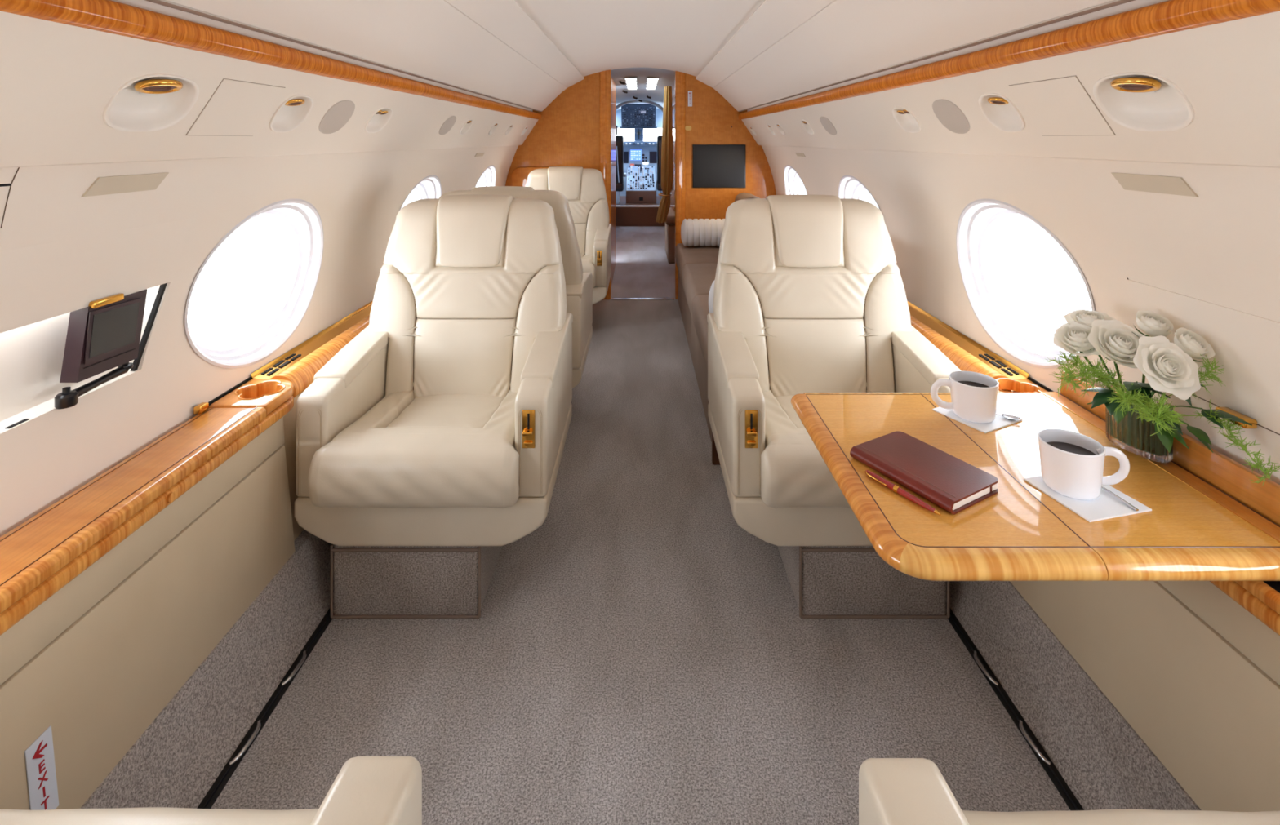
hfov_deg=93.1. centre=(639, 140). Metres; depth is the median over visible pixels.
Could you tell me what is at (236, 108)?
access panel
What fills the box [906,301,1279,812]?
ledge
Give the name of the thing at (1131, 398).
fern sprig
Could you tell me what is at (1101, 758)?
baseboard
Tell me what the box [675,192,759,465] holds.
divan
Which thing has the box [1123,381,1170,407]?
twig
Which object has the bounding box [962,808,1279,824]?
seat cushion
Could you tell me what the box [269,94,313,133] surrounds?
reading lamp
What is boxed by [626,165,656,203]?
pedestal
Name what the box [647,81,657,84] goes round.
diffuser
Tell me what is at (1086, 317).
rose
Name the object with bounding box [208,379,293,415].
cup holder
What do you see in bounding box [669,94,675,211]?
wall
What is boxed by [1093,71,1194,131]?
reading lamp
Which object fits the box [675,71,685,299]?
door frame
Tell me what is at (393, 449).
seat cushion
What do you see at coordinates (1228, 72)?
wall panel
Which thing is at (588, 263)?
seat cushion
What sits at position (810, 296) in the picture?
armchair
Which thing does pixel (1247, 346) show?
wall panel
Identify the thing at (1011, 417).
spoon bowl
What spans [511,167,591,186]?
headboard panel
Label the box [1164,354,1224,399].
fern sprig
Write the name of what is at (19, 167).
panel seam
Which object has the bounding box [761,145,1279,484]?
wall
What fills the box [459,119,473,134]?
reading lamp
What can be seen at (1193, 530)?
table
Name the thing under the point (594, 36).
ceiling
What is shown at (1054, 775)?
track
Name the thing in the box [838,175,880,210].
window
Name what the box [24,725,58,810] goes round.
exit sign
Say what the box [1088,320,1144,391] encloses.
rose
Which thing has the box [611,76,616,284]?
wall
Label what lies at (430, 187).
window
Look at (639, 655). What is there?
floor
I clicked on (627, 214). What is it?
step
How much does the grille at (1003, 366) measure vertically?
0.044 m
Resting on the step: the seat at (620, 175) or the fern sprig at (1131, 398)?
the seat at (620, 175)
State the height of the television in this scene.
0.344 m
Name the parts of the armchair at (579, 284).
backrest, armrest, seat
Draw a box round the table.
[791,390,1279,581]
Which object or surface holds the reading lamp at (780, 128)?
attached to the wall at (1220, 246)
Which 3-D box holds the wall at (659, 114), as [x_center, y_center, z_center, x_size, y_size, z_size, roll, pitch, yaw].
[0.000,0.280,10.775,2.000,2.000,0.050,0,0,0]
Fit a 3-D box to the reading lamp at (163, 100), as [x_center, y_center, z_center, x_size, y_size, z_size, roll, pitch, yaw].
[-0.883,-0.067,1.097,0.082,0.104,0.184,0,0,0]
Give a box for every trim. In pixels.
[0,0,541,119]
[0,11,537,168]
[111,0,533,111]
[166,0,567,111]
[445,0,584,88]
[695,0,834,88]
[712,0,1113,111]
[738,0,1279,119]
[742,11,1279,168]
[746,0,1168,111]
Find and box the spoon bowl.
[1001,413,1019,419]
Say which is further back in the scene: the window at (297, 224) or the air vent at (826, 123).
the air vent at (826, 123)
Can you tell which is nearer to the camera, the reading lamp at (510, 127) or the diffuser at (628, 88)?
the reading lamp at (510, 127)
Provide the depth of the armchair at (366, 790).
0.66 m
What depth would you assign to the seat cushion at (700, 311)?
2.88 m
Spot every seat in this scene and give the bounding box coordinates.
[616,125,626,204]
[656,136,662,199]
[665,207,675,263]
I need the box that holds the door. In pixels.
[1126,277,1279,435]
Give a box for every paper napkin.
[932,406,1022,433]
[1023,475,1151,522]
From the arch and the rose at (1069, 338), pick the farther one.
the arch
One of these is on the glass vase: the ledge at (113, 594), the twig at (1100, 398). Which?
the twig at (1100, 398)
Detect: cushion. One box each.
[0,807,318,824]
[307,390,519,508]
[581,255,595,288]
[675,243,719,284]
[681,263,717,319]
[692,294,709,370]
[734,192,759,201]
[760,390,879,508]
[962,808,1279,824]
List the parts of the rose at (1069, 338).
stem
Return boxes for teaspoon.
[995,413,1019,419]
[1102,486,1138,511]
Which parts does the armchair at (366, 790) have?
armrest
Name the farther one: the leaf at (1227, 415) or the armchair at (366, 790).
the leaf at (1227, 415)
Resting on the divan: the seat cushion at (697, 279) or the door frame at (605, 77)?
the seat cushion at (697, 279)
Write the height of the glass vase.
0.109 m
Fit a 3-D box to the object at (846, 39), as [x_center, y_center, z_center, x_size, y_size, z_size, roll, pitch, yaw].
[0.693,-0.339,1.135,0.214,0.214,7.470,0,0,0]
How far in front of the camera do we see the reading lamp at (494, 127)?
3.67 m
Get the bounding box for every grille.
[250,301,373,379]
[906,301,1029,379]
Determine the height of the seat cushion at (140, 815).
0.168 m
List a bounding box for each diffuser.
[625,78,635,80]
[626,81,635,84]
[626,84,636,87]
[627,87,636,89]
[646,84,656,87]
[646,87,655,89]
[647,78,657,80]
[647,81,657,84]
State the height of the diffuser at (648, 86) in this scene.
0.012 m
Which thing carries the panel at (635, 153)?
attached to the pedestal
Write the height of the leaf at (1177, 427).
0.063 m
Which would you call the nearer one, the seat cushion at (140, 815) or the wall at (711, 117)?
the seat cushion at (140, 815)
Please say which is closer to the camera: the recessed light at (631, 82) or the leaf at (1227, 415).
the leaf at (1227, 415)
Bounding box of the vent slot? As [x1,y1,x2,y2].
[0,183,11,186]
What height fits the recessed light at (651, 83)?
0.015 m
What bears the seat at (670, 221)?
on the floor
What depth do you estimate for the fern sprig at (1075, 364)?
1.29 m
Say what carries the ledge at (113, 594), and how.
attached to the wall at (357, 197)
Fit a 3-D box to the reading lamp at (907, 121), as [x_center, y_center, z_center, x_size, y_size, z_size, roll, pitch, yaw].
[0.884,-0.068,2.000,0.072,0.090,0.147,0,0,0]
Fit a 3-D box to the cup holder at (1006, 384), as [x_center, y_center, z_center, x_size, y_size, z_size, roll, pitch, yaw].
[1.005,0.675,1.607,0.150,0.030,0.155,0,0,0]
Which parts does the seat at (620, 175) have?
seat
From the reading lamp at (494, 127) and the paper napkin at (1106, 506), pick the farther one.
the reading lamp at (494, 127)
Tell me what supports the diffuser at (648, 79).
attached to the recessed light at (651, 83)
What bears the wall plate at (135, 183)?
attached to the wall at (357, 197)
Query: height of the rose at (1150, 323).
0.231 m
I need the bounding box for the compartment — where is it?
[0,218,191,440]
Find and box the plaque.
[684,125,691,130]
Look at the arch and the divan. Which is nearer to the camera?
the divan
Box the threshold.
[612,297,674,300]
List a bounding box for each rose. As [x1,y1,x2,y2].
[1053,320,1111,389]
[1063,309,1118,391]
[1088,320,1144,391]
[1133,311,1173,382]
[1133,335,1200,399]
[1151,327,1214,395]
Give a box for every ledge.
[0,301,373,809]
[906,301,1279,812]
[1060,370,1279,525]
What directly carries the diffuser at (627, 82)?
attached to the recessed light at (631, 82)
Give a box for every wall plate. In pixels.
[80,173,168,197]
[475,152,484,156]
[795,152,804,156]
[1111,173,1199,197]
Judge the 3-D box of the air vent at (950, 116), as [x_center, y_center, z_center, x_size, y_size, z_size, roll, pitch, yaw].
[0.880,-0.068,1.715,0.069,0.100,0.150,0,0,0]
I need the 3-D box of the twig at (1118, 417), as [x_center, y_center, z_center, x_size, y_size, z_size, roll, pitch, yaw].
[0.963,0.543,1.222,0.097,0.048,0.038,0,0,8]
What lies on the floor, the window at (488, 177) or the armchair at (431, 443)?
the armchair at (431, 443)
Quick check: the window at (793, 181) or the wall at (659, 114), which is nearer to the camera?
the window at (793, 181)
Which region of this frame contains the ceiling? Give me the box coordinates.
[515,0,764,110]
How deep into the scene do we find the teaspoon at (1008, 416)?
1.37 m
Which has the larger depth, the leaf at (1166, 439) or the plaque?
the plaque
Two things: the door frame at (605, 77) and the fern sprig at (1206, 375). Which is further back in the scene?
the door frame at (605, 77)
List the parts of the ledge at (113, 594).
lid, leather panel, leather panel, leather panel, rail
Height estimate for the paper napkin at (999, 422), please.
0.003 m
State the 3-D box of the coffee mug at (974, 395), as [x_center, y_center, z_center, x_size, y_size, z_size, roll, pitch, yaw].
[0.745,0.585,1.372,0.129,0.084,0.100,0,0,-24]
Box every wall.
[0,145,518,537]
[505,72,776,219]
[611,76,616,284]
[616,108,662,195]
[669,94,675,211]
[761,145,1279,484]
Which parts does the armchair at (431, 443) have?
armrest, seat, backrest, lever, recline plate, lever, armrest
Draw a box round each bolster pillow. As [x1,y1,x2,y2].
[680,218,724,246]
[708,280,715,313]
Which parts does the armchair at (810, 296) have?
armrest, recline plate, lever, lever, seat, backrest, armrest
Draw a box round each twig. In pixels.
[1080,387,1120,416]
[1087,399,1128,424]
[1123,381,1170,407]
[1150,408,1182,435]
[1151,384,1205,406]
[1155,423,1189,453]
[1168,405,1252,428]
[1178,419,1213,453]
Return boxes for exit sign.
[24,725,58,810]
[688,90,692,106]
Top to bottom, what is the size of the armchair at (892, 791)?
1.085 m
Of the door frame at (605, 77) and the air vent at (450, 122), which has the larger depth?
the door frame at (605, 77)
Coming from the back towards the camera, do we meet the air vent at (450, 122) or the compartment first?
the air vent at (450, 122)
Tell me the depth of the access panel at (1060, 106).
1.26 m
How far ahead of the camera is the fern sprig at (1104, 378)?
1.20 m
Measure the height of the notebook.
0.022 m
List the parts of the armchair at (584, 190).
backrest, recline plate, seat, armrest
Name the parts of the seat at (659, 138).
seat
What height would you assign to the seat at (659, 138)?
1.220 m
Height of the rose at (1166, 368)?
0.211 m
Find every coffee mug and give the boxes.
[930,371,999,423]
[1037,428,1129,500]
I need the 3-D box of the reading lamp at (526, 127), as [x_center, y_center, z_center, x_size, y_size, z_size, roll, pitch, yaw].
[-0.885,-0.069,4.600,0.065,0.077,0.102,0,0,0]
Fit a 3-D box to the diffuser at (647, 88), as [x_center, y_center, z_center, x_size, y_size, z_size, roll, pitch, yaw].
[0.120,-0.569,6.665,0.096,0.012,0.150,0,0,0]
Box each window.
[184,199,324,368]
[399,175,441,210]
[475,164,496,186]
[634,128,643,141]
[783,164,807,195]
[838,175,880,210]
[955,199,1094,368]
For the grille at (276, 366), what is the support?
attached to the ledge at (113, 594)
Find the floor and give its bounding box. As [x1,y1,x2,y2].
[210,226,1070,824]
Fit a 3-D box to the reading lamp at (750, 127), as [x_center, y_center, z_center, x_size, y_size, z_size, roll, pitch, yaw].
[0.885,-0.069,4.700,0.065,0.077,0.102,0,0,0]
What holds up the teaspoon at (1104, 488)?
on the paper napkin at (1106, 506)
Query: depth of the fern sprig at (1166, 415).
1.08 m
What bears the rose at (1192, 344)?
in the glass vase
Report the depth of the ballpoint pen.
1.07 m
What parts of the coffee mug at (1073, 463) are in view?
handle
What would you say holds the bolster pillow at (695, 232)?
on the divan
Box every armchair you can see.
[0,756,422,824]
[294,194,573,618]
[439,186,592,388]
[524,166,611,304]
[706,194,961,618]
[858,758,1279,824]
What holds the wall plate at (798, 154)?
attached to the wall at (1220, 246)
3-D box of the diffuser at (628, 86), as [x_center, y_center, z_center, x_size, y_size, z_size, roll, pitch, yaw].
[-0.085,-0.569,6.345,0.096,0.012,0.150,0,0,0]
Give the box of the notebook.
[849,431,998,515]
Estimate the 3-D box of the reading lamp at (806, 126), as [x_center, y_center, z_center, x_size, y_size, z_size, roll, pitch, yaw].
[0.885,-0.068,3.180,0.068,0.082,0.122,0,0,0]
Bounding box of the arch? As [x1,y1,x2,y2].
[616,100,663,112]
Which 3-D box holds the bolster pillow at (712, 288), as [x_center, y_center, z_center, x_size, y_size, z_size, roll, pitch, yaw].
[0.518,0.705,2.600,0.444,0.210,0.214,0,0,0]
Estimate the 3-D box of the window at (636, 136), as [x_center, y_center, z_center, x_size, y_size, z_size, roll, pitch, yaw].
[0.000,-0.085,10.770,1.800,0.250,0.040,0,0,0]
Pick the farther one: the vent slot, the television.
the television
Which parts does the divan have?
panel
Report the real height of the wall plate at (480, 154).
0.022 m
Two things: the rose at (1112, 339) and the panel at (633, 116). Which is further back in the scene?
the panel at (633, 116)
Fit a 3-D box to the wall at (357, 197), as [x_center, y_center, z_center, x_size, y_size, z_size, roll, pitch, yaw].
[-1.053,0.379,1.135,0.190,0.722,7.470,0,0,0]
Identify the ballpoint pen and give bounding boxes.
[865,470,941,515]
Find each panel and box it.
[185,78,285,136]
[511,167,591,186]
[620,103,657,128]
[623,141,657,173]
[1008,75,1115,136]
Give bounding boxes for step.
[616,195,665,226]
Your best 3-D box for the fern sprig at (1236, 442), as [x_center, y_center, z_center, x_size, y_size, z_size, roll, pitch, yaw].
[1.039,0.524,1.078,0.054,0.103,0.156,0,0,-9]
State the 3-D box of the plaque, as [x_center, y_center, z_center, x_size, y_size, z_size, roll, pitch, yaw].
[0.388,-0.095,4.869,0.052,0.036,0.005,0,0,0]
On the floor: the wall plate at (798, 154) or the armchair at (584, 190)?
the armchair at (584, 190)
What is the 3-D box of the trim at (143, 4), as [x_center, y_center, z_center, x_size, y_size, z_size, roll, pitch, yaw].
[-0.840,-0.220,1.135,0.080,0.090,7.470,0,0,0]
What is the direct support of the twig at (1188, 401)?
in the glass vase
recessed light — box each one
[624,77,637,89]
[645,77,659,89]
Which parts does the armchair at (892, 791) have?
armrest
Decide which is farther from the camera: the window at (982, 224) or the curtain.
the curtain
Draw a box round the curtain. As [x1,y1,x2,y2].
[656,86,672,222]
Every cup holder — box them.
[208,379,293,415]
[995,377,1048,392]
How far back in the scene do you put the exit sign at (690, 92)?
4.87 m
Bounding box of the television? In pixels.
[693,144,745,187]
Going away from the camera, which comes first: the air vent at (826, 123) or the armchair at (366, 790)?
the armchair at (366, 790)
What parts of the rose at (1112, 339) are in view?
stem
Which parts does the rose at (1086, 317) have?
stem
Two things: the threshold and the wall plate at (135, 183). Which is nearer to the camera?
the wall plate at (135, 183)
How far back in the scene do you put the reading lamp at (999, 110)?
1.51 m
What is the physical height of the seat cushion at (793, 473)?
0.168 m
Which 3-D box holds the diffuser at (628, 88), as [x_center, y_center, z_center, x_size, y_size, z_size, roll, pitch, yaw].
[-0.085,-0.569,6.665,0.096,0.012,0.150,0,0,0]
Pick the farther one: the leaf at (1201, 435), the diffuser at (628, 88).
the diffuser at (628, 88)
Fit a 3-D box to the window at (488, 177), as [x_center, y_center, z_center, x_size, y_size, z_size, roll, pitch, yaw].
[-1.110,0.403,4.200,0.167,0.500,0.660,0,0,0]
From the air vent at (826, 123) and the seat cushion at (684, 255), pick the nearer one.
the air vent at (826, 123)
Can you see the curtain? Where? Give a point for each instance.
(667, 128)
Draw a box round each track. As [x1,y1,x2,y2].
[196,602,333,808]
[946,602,1084,810]
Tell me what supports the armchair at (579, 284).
on the floor
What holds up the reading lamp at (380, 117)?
attached to the wall at (357, 197)
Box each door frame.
[599,70,611,299]
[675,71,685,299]
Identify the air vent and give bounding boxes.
[319,100,355,133]
[439,115,456,135]
[819,116,836,135]
[932,99,969,133]
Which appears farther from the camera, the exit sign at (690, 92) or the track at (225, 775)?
the exit sign at (690, 92)
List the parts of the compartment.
raised door, arm, wall monitor, glass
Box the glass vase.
[1105,385,1173,463]
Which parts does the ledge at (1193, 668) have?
rail, leather panel, leather panel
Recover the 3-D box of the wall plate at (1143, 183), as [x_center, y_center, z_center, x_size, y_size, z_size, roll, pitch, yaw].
[0.994,0.085,1.175,0.023,0.034,0.180,0,0,0]
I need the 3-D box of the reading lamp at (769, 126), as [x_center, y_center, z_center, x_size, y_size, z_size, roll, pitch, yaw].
[0.885,-0.069,4.050,0.065,0.077,0.102,0,0,0]
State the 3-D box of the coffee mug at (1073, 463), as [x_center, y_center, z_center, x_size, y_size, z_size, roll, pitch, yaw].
[0.790,0.585,1.097,0.129,0.084,0.100,0,0,-20]
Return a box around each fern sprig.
[1043,349,1124,392]
[1053,354,1124,397]
[1107,382,1163,422]
[1132,390,1186,435]
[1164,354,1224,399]
[1179,399,1279,484]
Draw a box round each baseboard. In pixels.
[80,529,333,808]
[946,581,1201,810]
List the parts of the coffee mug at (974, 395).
handle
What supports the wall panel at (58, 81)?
attached to the wall at (357, 197)
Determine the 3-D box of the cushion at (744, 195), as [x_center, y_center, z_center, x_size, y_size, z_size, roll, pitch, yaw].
[0.850,0.646,4.413,0.210,0.468,0.787,0,0,0]
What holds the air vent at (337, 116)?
attached to the wall at (357, 197)
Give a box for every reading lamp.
[102,73,199,132]
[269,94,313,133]
[364,107,392,133]
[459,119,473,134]
[488,123,497,135]
[504,124,513,135]
[520,126,528,136]
[749,126,756,136]
[767,124,775,135]
[776,124,785,135]
[800,120,813,134]
[892,106,920,133]
[977,93,1025,132]
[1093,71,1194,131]
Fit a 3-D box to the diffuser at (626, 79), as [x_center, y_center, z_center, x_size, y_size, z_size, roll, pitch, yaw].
[-0.085,-0.569,5.705,0.096,0.012,0.150,0,0,0]

